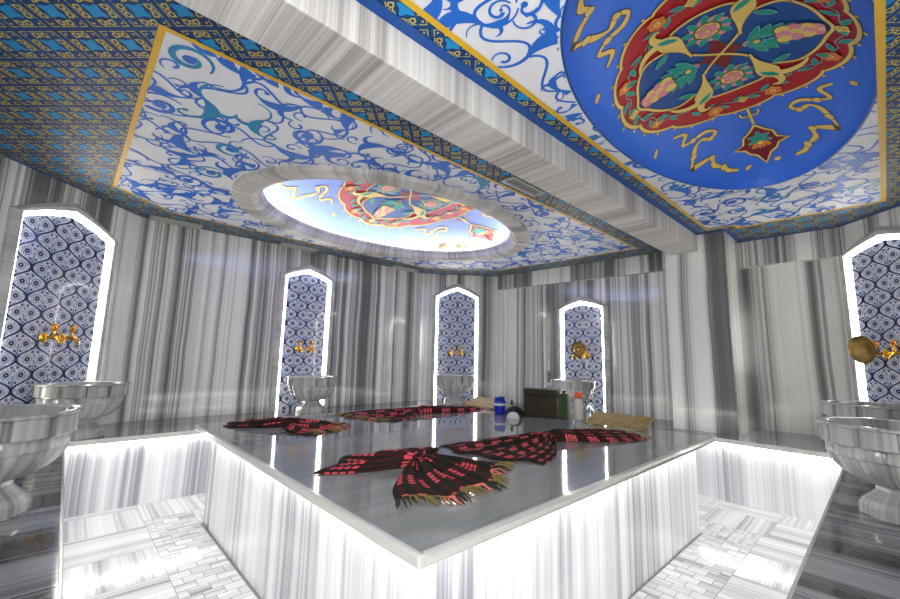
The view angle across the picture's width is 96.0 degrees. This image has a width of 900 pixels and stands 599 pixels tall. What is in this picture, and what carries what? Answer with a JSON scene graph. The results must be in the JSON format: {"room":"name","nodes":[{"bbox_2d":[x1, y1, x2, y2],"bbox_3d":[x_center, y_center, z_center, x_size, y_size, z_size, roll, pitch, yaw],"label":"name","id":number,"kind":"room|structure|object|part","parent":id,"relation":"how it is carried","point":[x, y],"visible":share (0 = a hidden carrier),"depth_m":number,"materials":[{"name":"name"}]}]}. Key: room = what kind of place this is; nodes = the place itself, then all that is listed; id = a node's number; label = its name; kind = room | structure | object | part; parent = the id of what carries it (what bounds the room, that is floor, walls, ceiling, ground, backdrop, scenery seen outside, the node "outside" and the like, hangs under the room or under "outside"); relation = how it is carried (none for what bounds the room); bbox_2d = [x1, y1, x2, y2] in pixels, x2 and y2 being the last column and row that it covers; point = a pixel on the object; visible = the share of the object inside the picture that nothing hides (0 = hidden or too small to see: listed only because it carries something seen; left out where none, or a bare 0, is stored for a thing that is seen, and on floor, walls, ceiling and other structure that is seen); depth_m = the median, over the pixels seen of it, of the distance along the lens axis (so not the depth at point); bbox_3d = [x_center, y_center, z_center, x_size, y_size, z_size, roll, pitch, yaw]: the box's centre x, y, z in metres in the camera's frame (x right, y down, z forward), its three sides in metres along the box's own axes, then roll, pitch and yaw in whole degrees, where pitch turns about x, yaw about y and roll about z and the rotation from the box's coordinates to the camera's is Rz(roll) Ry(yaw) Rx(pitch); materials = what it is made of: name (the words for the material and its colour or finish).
{"room":"spa","nodes":[
{"label":"spa","id":0,"kind":"room"},
{"bbox_2d":[0,155,141,424],"bbox_3d":[-3.262,0.348,3.342,0.120,2.600,1.294,1,-8,2],"label":"wall","id":1,"kind":"structure","parent":0,"point":[20,184],"depth_m":3.77,"materials":[{"name":"stone"}]},
{"bbox_2d":[0,202,117,404],"bbox_3d":[-3.175,0.130,3.287,0.050,1.900,0.916,1,-8,2],"label":"arched niche","id":2,"kind":"object","parent":1,"relation":"attached to","point":[53,264],"visible":0.93,"depth_m":3.24,"materials":[{"name":"tile"}]},
{"bbox_2d":[38,323,61,343],"bbox_3d":[-3.121,0.270,3.190,0.153,0.164,0.076,1,-8,2],"label":"tap","id":3,"kind":"object","parent":2,"relation":"attached to","point":[43,337],"visible":1,"depth_m":3.18,"materials":[{"name":"gold metal"}]},
{"bbox_3d":[-3.112,0.316,3.183,0.133,0.070,0.036,1,-8,2],"label":"spout","id":4,"kind":"part","parent":3,"relation":"part of","materials":[{"name":"gold metal"}]},
{"bbox_3d":[-3.111,0.218,3.197,0.027,0.059,0.059,1,-8,2],"label":"handle","id":5,"kind":"part","parent":3,"relation":"part of","materials":[{"name":"gold metal"}]},
{"bbox_2d":[58,325,79,344],"bbox_3d":[-3.118,0.290,3.338,0.154,0.164,0.076,1,-8,2],"label":"tap","id":6,"kind":"object","parent":2,"relation":"attached to","point":[63,337],"visible":0.97,"depth_m":3.33,"materials":[{"name":"gold metal"}]},
{"bbox_3d":[-3.108,0.337,3.332,0.133,0.070,0.036,1,-8,2],"label":"spout","id":7,"kind":"part","parent":6,"relation":"part of","materials":[{"name":"gold metal"}]},
{"bbox_3d":[-3.107,0.239,3.346,0.027,0.059,0.059,1,-8,2],"label":"handle","id":8,"kind":"part","parent":6,"relation":"part of","materials":[{"name":"gold metal"}]},
{"bbox_2d":[115,217,421,421],"bbox_3d":[-1.880,0.652,5.275,3.700,2.600,0.120,9,-11,-43],"label":"wall","id":9,"kind":"structure","parent":0,"point":[200,338],"depth_m":4.67,"materials":[{"name":"stone"}]},
{"bbox_2d":[269,264,334,410],"bbox_3d":[-1.857,0.455,5.202,0.736,1.850,0.050,9,-11,-43],"label":"arched niche","id":10,"kind":"object","parent":9,"relation":"attached to","point":[304,302],"visible":0.97,"depth_m":5.20,"materials":[{"name":"tile"}]},
{"bbox_2d":[295,340,302,352],"bbox_3d":[-1.875,0.586,5.088,0.076,0.164,0.153,9,-11,-43],"label":"tap","id":11,"kind":"object","parent":10,"relation":"attached to","point":[297,348],"visible":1,"depth_m":5.08,"materials":[{"name":"gold metal"}]},
{"bbox_2d":[307,340,314,352],"bbox_3d":[-1.766,0.603,5.190,0.076,0.164,0.153,9,-11,-43],"label":"tap","id":12,"kind":"object","parent":10,"relation":"attached to","point":[309,348],"visible":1,"depth_m":5.19,"materials":[{"name":"gold metal"}]},
{"bbox_2d":[63,492,818,598],"bbox_3d":[0.291,1.758,3.175,6.090,0.080,5.700,9,-11,-43],"label":"floor","id":13,"kind":"structure","parent":0,"point":[164,549],"depth_m":2.54,"materials":[{"name":"tile"}]},
{"bbox_2d":[0,450,64,598],"bbox_3d":[-1.858,1.151,1.509,0.551,0.561,4.328,9,-11,-43],"label":"bench","id":14,"kind":"object","parent":13,"relation":"on","point":[31,541],"visible":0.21,"depth_m":1.45,"materials":[{"name":"grey stone"}]},
{"bbox_2d":[0,404,82,521],"bbox_3d":[-1.936,0.678,1.680,0.578,0.417,0.578,-3,-9,29],"label":"basin","id":15,"kind":"object","parent":14,"relation":"on","point":[32,436],"visible":1,"depth_m":1.66,"materials":[{"name":"grey stone"}]},
{"bbox_3d":[-1.936,0.688,1.679,0.516,0.127,0.516,-3,-9,29],"label":"fluted bowl","id":16,"kind":"part","parent":15,"relation":"part of","materials":[{"name":"stone"}]},
{"bbox_3d":[-1.516,0.906,1.580,0.012,0.042,3.920,9,-11,-43],"label":"edge moulding","id":17,"kind":"part","parent":14,"relation":"part of","materials":[{"name":"white stone"}]},
{"bbox_2d":[64,400,443,518],"bbox_3d":[-1.581,1.613,4.743,4.529,0.561,0.871,9,-11,-43],"label":"bench","id":18,"kind":"object","parent":13,"relation":"on","point":[134,463],"visible":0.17,"depth_m":3.37,"materials":[{"name":"white stone"}]},
{"bbox_2d":[33,381,129,440],"bbox_3d":[-2.917,0.872,3.205,0.578,0.417,0.578,4,-8,-16],"label":"basin","id":19,"kind":"object","parent":18,"relation":"on","point":[98,399],"visible":0.83,"depth_m":3.10,"materials":[{"name":"grey stone"}]},
{"bbox_3d":[-2.917,0.881,3.204,0.516,0.127,0.516,4,-8,-16],"label":"fluted bowl","id":20,"kind":"part","parent":19,"relation":"part of","materials":[{"name":"stone"}]},
{"bbox_3d":[-1.245,1.325,4.502,4.430,0.042,0.012,9,-11,-43],"label":"edge moulding","id":21,"kind":"part","parent":18,"relation":"part of","materials":[{"name":"white stone"}]},
{"bbox_3d":[-1.293,1.607,4.506,4.430,0.520,0.030,9,-11,-43],"label":"panel","id":22,"kind":"part","parent":18,"relation":"part of","materials":[{"name":"white stone"}]},
{"bbox_2d":[287,375,337,413],"bbox_3d":[-1.655,1.132,4.849,0.578,0.417,0.578,1,-8,1],"label":"basin","id":23,"kind":"object","parent":18,"relation":"on","point":[310,389],"visible":1,"depth_m":4.68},
{"bbox_3d":[-1.655,1.142,4.848,0.516,0.127,0.516,1,-8,1],"label":"fluted bowl","id":24,"kind":"part","parent":23,"relation":"part of","materials":[{"name":"stone"}]},
{"bbox_2d":[436,374,473,402],"bbox_3d":[0.068,1.351,6.123,0.578,0.417,0.578,-4,-10,35],"label":"basin","id":25,"kind":"object","parent":18,"relation":"on","point":[454,385],"visible":0.98,"depth_m":5.95,"materials":[{"name":"grey stone"}]},
{"bbox_3d":[0.068,1.361,6.121,0.516,0.127,0.516,-4,-10,35],"label":"fluted bowl","id":26,"kind":"part","parent":25,"relation":"part of","materials":[{"name":"stone"}]},
{"bbox_2d":[195,402,715,598],"bbox_3d":[0.034,1.337,3.026,2.884,0.701,2.715,9,-11,-43],"label":"platform","id":27,"kind":"object","parent":13,"relation":"on","point":[598,520],"visible":0.9,"depth_m":1.97,"materials":[{"name":"white stone"}]},
{"bbox_2d":[223,417,350,435],"bbox_3d":[-1.215,0.930,3.099,0.940,0.070,0.517,-2,-9,21],"label":"plaid towel","id":28,"kind":"object","parent":27,"relation":"on","point":[298,426],"visible":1,"depth_m":3.01,"materials":[{"name":"fabric"}]},
{"bbox_2d":[333,405,482,421],"bbox_3d":[-0.319,1.074,3.968,1.482,0.067,0.652,9,-11,-43],"label":"plaid towel","id":29,"kind":"object","parent":27,"relation":"on","point":[405,413],"visible":1,"depth_m":3.78,"materials":[{"name":"fabric"}]},
{"bbox_2d":[313,447,516,508],"bbox_3d":[-0.112,0.800,1.968,0.898,0.062,0.884,9,-11,-43],"label":"plaid towel","id":30,"kind":"object","parent":27,"relation":"on","point":[426,473],"visible":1,"depth_m":1.89,"materials":[{"name":"fabric"}]},
{"bbox_2d":[464,397,494,408],"bbox_3d":[0.387,1.163,4.567,0.218,0.088,0.440,9,-11,-43],"label":"towel","id":31,"kind":"object","parent":27,"relation":"on","point":[482,402],"visible":0.7,"depth_m":4.57,"materials":[{"name":"beige fabric"}]},
{"bbox_2d":[494,396,505,413],"bbox_3d":[0.499,1.054,4.051,0.124,0.168,0.124,9,-11,-43],"label":"tub","id":32,"kind":"object","parent":27,"relation":"on","point":[499,402],"visible":0.99,"depth_m":4.00,"materials":[{"name":"plastic"}]},
{"bbox_2d":[507,412,519,418],"bbox_3d":[0.585,1.071,3.756,0.120,0.056,0.120,9,-11,-43],"label":"bowl","id":33,"kind":"object","parent":27,"relation":"on","point":[512,415],"visible":1,"depth_m":3.72,"materials":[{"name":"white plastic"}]},
{"bbox_2d":[505,400,524,416],"bbox_3d":[0.632,1.046,3.919,0.182,0.152,0.187,9,-11,-43],"label":"mitt","id":34,"kind":"object","parent":27,"relation":"on","point":[517,409],"visible":0.76,"depth_m":3.87,"materials":[{"name":"black fabric"}]},
{"bbox_2d":[523,387,560,417],"bbox_3d":[0.891,0.999,3.936,0.336,0.262,0.153,-3,-9,28],"label":"case","id":35,"kind":"object","parent":27,"relation":"on","point":[538,402],"visible":0.83,"depth_m":3.87,"materials":[{"name":"brown leather"}]},
{"bbox_3d":[0.895,0.899,3.953,0.336,0.059,0.146,-3,-9,28],"label":"lid","id":36,"kind":"part","parent":35,"relation":"part of","materials":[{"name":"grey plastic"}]},
{"bbox_2d":[439,428,646,464],"bbox_3d":[0.748,0.908,2.633,1.543,0.072,0.627,6,-9,-31],"label":"plaid towel","id":37,"kind":"object","parent":27,"relation":"on","point":[536,447],"visible":1,"depth_m":2.54,"materials":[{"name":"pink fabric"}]},
{"bbox_2d":[558,391,569,418],"bbox_3d":[1.077,0.991,3.828,0.084,0.255,0.124,-3,-9,28],"label":"canister","id":38,"kind":"object","parent":27,"relation":"on","point":[563,398],"visible":1,"depth_m":3.78,"materials":[{"name":"green plastic"}]},
{"bbox_2d":[574,392,582,419],"bbox_3d":[1.195,0.988,3.771,0.080,0.252,0.080,9,-11,-43],"label":"lotion bottle","id":39,"kind":"object","parent":27,"relation":"on","point":[578,402],"visible":1,"depth_m":3.74,"materials":[{"name":"white plastic"}]},
{"bbox_2d":[586,397,594,418],"bbox_3d":[1.288,1.000,3.712,0.074,0.216,0.074,9,-11,-43],"label":"clear bottle","id":40,"kind":"object","parent":27,"relation":"on","point":[590,407],"visible":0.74,"depth_m":3.69,"materials":[{"name":"glass"}]},
{"bbox_2d":[585,411,653,430],"bbox_3d":[1.434,1.028,3.446,0.218,0.088,0.500,9,-11,-43],"label":"towel","id":41,"kind":"object","parent":27,"relation":"on","point":[634,422],"visible":1,"depth_m":3.42,"materials":[{"name":"beige fabric"}]},
{"bbox_2d":[465,401,842,522],"bbox_3d":[2.106,1.710,4.836,0.991,0.561,5.087,9,-11,-43],"label":"bench","id":42,"kind":"object","parent":13,"relation":"on","point":[786,473],"visible":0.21,"depth_m":3.55,"materials":[{"name":"white stone"}]},
{"bbox_2d":[550,379,595,413],"bbox_3d":[1.614,1.273,5.328,0.578,0.417,0.578,-1,-8,18],"label":"basin","id":43,"kind":"object","parent":42,"relation":"on","point":[586,387],"visible":0.74,"depth_m":5.14,"materials":[{"name":"grey stone"}]},
{"bbox_3d":[1.614,1.283,5.327,0.516,0.127,0.516,-1,-8,18],"label":"fluted bowl","id":44,"kind":"part","parent":43,"relation":"part of","materials":[{"name":"stone"}]},
{"bbox_3d":[1.767,1.685,4.570,0.030,0.520,3.955,9,-11,-43],"label":"panel","id":45,"kind":"part","parent":42,"relation":"part of","materials":[{"name":"white stone"}]},
{"bbox_3d":[1.729,1.401,4.569,0.012,0.042,3.955,9,-11,-43],"label":"edge moulding","id":46,"kind":"part","parent":42,"relation":"part of","materials":[{"name":"white stone"}]},
{"bbox_2d":[786,469,899,598],"bbox_3d":[2.117,1.257,1.630,4.128,0.561,0.856,9,-11,-43],"label":"bench","id":47,"kind":"object","parent":13,"relation":"on","point":[851,553],"visible":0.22,"depth_m":1.50,"materials":[{"name":"grey stone"}]},
{"bbox_3d":[1.707,1.017,1.853,3.780,0.042,0.012,9,-11,-43],"label":"edge moulding","id":48,"kind":"part","parent":47,"relation":"part of","materials":[{"name":"white stone"}]},
{"bbox_2d":[815,416,899,524],"bbox_3d":[2.108,0.799,1.886,0.578,0.417,0.578,0,-8,12],"label":"basin","id":49,"kind":"object","parent":47,"relation":"on","point":[866,448],"visible":1,"depth_m":1.85,"materials":[{"name":"grey stone"}]},
{"bbox_3d":[2.108,0.808,1.885,0.516,0.127,0.516,0,-8,12],"label":"fluted bowl","id":50,"kind":"part","parent":49,"relation":"part of","materials":[{"name":"stone"}]},
{"bbox_2d":[818,400,899,419],"bbox_3d":[3.074,0.968,2.933,0.578,0.417,0.578,7,-10,-33],"label":"basin","id":51,"kind":"object","parent":47,"relation":"on","point":[849,408],"visible":0.38,"depth_m":2.87,"materials":[{"name":"grey stone"}]},
{"bbox_2d":[0,0,899,276],"bbox_3d":[0.318,-1.122,3.615,6.300,0.554,6.000,9,-11,-43],"label":"ceiling","id":52,"kind":"structure","parent":0,"point":[747,120],"depth_m":2.44,"materials":[{"name":"blue paint"}]},
{"bbox_2d":[148,215,202,229],"bbox_3d":[-2.895,-0.812,4.289,0.460,0.014,0.150,9,-11,-43],"label":"ceiling vent","id":53,"kind":"object","parent":52,"relation":"in","point":[152,217],"visible":1,"depth_m":4.27,"materials":[{"name":"white metal"}]},
{"bbox_2d":[278,242,317,251],"bbox_3d":[-1.934,-0.665,5.181,0.460,0.014,0.150,9,-11,-43],"label":"ceiling vent","id":54,"kind":"object","parent":52,"relation":"in","point":[283,244],"visible":1,"depth_m":5.17,"materials":[{"name":"white metal"}]},
{"bbox_2d":[232,165,528,261],"bbox_3d":[-0.514,-0.792,4.308,3.240,0.140,2.300,9,-11,-43],"label":"trim","id":55,"kind":"structure","parent":52,"relation":"attached to","point":[248,194],"depth_m":3.71,"materials":[{"name":"stone"}]},
{"bbox_2d":[389,265,418,271],"bbox_3d":[-0.710,-0.477,6.317,0.460,0.014,0.150,9,-11,-43],"label":"ceiling vent","id":56,"kind":"object","parent":52,"relation":"in","point":[394,266],"visible":1,"depth_m":6.28,"materials":[{"name":"white metal"}]},
{"bbox_2d":[174,0,696,254],"bbox_3d":[0.625,-0.885,2.646,5.270,0.180,0.270,9,-11,-43],"label":"ceiling beam","id":57,"kind":"structure","parent":52,"relation":"attached to","point":[345,43],"depth_m":1.88,"materials":[{"name":"stone"}]},
{"bbox_2d":[501,175,545,196],"bbox_3d":[0.585,-0.888,3.200,0.420,0.014,0.120,9,-11,-43],"label":"ceiling vent","id":58,"kind":"object","parent":52,"relation":"in","point":[513,181],"visible":1,"depth_m":3.18,"materials":[{"name":"white metal"}]},
{"bbox_2d":[418,273,502,400],"bbox_3d":[0.177,0.886,6.610,1.356,2.600,0.120,2,-8,-6],"label":"wall","id":59,"kind":"structure","parent":0,"point":[486,287],"depth_m":6.62,"materials":[{"name":"stone"}]},
{"bbox_2d":[430,283,481,400],"bbox_3d":[0.105,0.669,6.546,0.806,1.890,0.050,2,-8,-6],"label":"arched niche","id":60,"kind":"object","parent":59,"relation":"attached to","point":[455,311],"visible":0.92,"depth_m":6.57,"materials":[{"name":"tile"}]},
{"bbox_2d":[458,346,462,356],"bbox_3d":[0.182,0.827,6.473,0.076,0.164,0.153,2,-8,-6],"label":"tap","id":61,"kind":"object","parent":60,"relation":"attached to","point":[460,353],"visible":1,"depth_m":6.47,"materials":[{"name":"gold metal"}]},
{"bbox_2d":[502,271,673,420],"bbox_3d":[1.874,0.803,5.747,2.685,2.600,0.120,-6,-11,43],"label":"wall","id":62,"kind":"structure","parent":0,"point":[640,366],"depth_m":5.40,"materials":[{"name":"stone"}]},
{"bbox_2d":[498,252,665,289],"bbox_3d":[1.820,-0.374,5.896,2.779,0.230,0.110,-6,-11,43],"label":"trim","id":63,"kind":"structure","parent":62,"relation":"attached to","point":[649,263],"depth_m":5.71,"materials":[{"name":"stone"}]},
{"bbox_2d":[557,296,611,412],"bbox_3d":[1.846,0.735,5.666,0.756,1.590,0.050,-6,-11,43],"label":"arched niche","id":64,"kind":"object","parent":62,"relation":"attached to","point":[584,322],"visible":0.87,"depth_m":5.65,"materials":[{"name":"tile"}]},
{"bbox_3d":[1.858,0.796,5.671,0.568,1.469,0.001,-6,-11,43],"label":"tile panel","id":65,"kind":"part","parent":64,"relation":"part of","materials":[{"name":"blue tile"}]},
{"bbox_2d":[582,347,589,358],"bbox_3d":[1.860,0.738,5.570,0.076,0.164,0.153,-6,-11,43],"label":"tap","id":66,"kind":"object","parent":64,"relation":"attached to","point":[587,355],"visible":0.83,"depth_m":5.56,"materials":[{"name":"gold metal"}]},
{"bbox_2d":[571,342,584,356],"bbox_3d":[1.756,0.679,5.533,0.204,0.202,0.060,-6,-11,42],"label":"dish","id":67,"kind":"object","parent":66,"relation":"hanging from","point":[577,348],"visible":1,"depth_m":5.55,"materials":[{"name":"gold metal"}]},
{"bbox_2d":[665,231,754,435],"bbox_3d":[2.880,0.645,4.467,0.820,2.600,0.570,9,-11,-43],"label":"wall pillar","id":68,"kind":"structure","parent":0,"point":[710,362],"depth_m":4.21,"materials":[{"name":"stone"}]},
{"bbox_2d":[742,259,844,435],"bbox_3d":[3.588,0.629,4.240,0.100,2.600,0.730,9,-11,-43],"label":"wall","id":69,"kind":"structure","parent":0,"point":[795,358],"depth_m":4.22,"materials":[{"name":"stone"}]},
{"bbox_2d":[830,206,899,400],"bbox_3d":[3.842,0.503,3.311,0.120,2.600,1.273,1,-8,2],"label":"wall","id":70,"kind":"structure","parent":0,"point":[851,233],"depth_m":3.88,"materials":[{"name":"stone"}]},
{"bbox_2d":[738,227,842,268],"bbox_3d":[3.575,-0.530,4.298,0.100,0.290,0.830,9,-11,-43],"label":"trim","id":71,"kind":"structure","parent":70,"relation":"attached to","point":[824,244],"depth_m":4.24,"materials":[{"name":"stone"}]},
{"bbox_2d":[839,226,899,403],"bbox_3d":[3.765,0.303,3.441,0.050,1.910,0.816,1,-8,2],"label":"arched niche","id":72,"kind":"object","parent":70,"relation":"attached to","point":[873,273],"visible":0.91,"depth_m":3.61,"materials":[{"name":"tile"}]},
{"bbox_2d":[872,341,889,357],"bbox_3d":[3.706,0.440,3.520,0.153,0.164,0.076,1,-8,2],"label":"tap","id":73,"kind":"object","parent":72,"relation":"attached to","point":[885,352],"visible":0.71,"depth_m":3.50,"materials":[{"name":"gold metal"}]},
{"bbox_2d":[848,336,876,363],"bbox_3d":[3.601,0.437,3.528,0.060,0.244,0.245,1,-8,2],"label":"dish","id":74,"kind":"object","parent":73,"relation":"hanging from","point":[862,349],"visible":1,"depth_m":3.55,"materials":[{"name":"gold metal"}]},
{"bbox_2d":[886,340,899,359],"bbox_3d":[3.701,0.418,3.371,0.153,0.164,0.076,1,-8,2],"label":"tap","id":75,"kind":"object","parent":72,"relation":"attached to","point":[894,352],"visible":1,"depth_m":3.36,"materials":[{"name":"gold metal"}]},
{"bbox_3d":[3.690,0.465,3.365,0.133,0.070,0.036,1,-8,2],"label":"spout","id":76,"kind":"part","parent":75,"relation":"part of","materials":[{"name":"gold metal"}]},
{"bbox_3d":[3.694,0.366,3.379,0.027,0.059,0.059,1,-8,2],"label":"handle","id":77,"kind":"part","parent":75,"relation":"part of","materials":[{"name":"gold metal"}]}
]}

